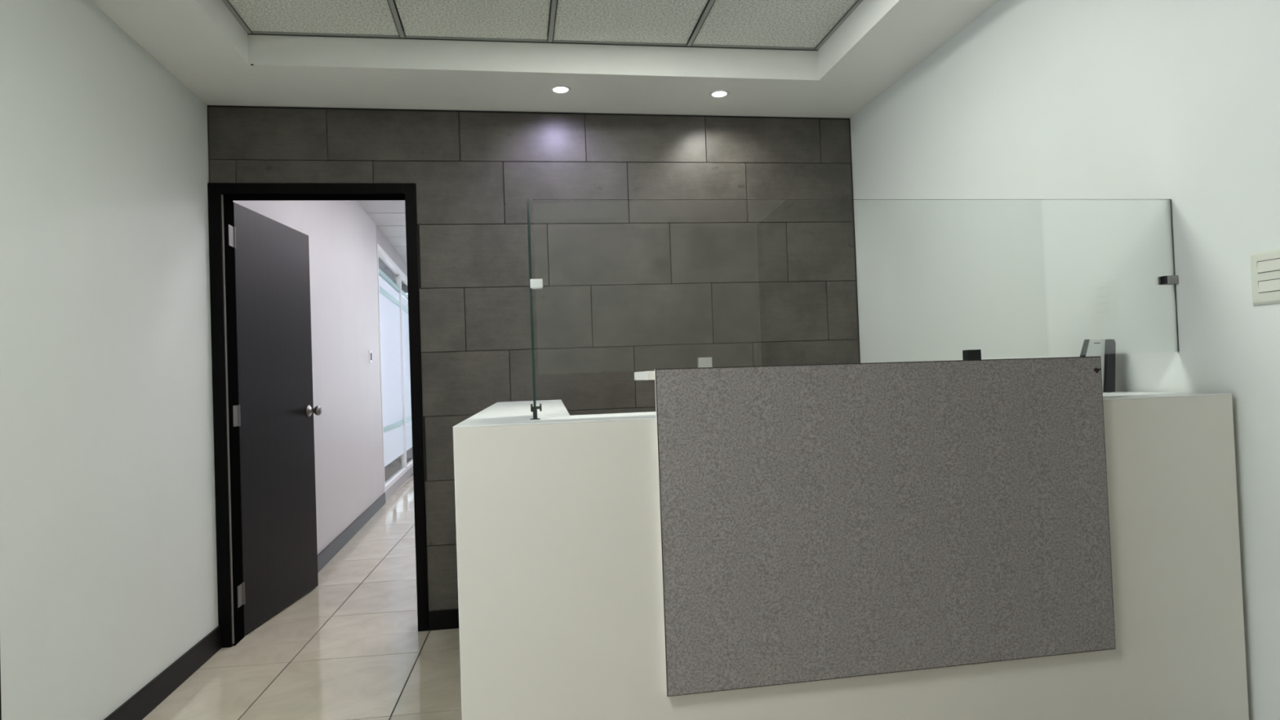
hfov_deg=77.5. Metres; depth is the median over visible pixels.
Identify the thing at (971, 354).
glass screen
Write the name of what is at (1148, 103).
wall
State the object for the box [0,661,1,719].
door
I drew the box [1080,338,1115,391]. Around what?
terminal
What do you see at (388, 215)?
ceiling
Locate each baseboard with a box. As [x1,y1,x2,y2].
[103,625,222,719]
[317,493,385,573]
[428,608,459,631]
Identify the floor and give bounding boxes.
[142,473,462,719]
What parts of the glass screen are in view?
pane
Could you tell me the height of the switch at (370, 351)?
0.115 m
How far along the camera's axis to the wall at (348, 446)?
5.97 m
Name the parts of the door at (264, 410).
casing, casing, knob, casing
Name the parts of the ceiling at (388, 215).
ceiling panel, ceiling panel, ceiling panel, ceiling panel, ceiling panel, ceiling panel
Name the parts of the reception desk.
speckled panel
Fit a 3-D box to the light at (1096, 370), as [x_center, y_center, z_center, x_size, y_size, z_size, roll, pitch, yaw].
[1.083,0.025,1.889,0.020,0.014,0.001,-2,-1,-9]
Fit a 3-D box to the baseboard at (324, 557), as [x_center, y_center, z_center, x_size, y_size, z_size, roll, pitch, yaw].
[-2.166,1.296,5.774,0.080,0.100,4.130,-2,-1,-9]
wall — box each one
[0,0,218,719]
[207,105,860,629]
[233,200,383,554]
[376,225,413,502]
[849,0,1279,719]
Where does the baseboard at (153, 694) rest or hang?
attached to the wall at (108, 556)
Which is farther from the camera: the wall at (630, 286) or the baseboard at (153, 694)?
the wall at (630, 286)
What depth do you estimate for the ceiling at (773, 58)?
3.31 m
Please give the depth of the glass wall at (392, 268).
8.99 m
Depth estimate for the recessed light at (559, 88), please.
3.56 m
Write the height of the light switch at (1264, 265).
0.126 m
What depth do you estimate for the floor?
3.39 m
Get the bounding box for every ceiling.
[90,0,999,118]
[357,200,406,262]
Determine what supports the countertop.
on the reception desk
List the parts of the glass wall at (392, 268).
post, rail, rail, pane, frame, rail, frame, rail, post, rail, rail, pane, rail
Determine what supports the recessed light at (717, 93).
in the ceiling at (773, 58)
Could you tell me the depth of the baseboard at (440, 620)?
3.71 m
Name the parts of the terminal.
frame, frame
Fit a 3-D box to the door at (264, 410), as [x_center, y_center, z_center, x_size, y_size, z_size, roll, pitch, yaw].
[-1.547,0.242,4.158,0.910,2.091,1.021,-2,-1,-9]
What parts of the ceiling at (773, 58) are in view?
panel, panel, panel, panel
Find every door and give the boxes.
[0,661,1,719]
[207,182,428,648]
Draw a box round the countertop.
[453,391,1232,427]
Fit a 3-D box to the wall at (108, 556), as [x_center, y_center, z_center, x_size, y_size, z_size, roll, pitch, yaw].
[-1.487,-0.176,0.246,0.150,2.750,7.020,-2,-1,-9]
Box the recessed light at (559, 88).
[550,84,570,93]
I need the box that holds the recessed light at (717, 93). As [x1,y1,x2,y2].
[709,89,728,97]
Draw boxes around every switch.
[368,350,372,363]
[1249,248,1279,306]
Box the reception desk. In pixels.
[453,355,1248,719]
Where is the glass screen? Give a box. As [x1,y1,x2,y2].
[526,199,1179,419]
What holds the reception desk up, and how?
on the floor

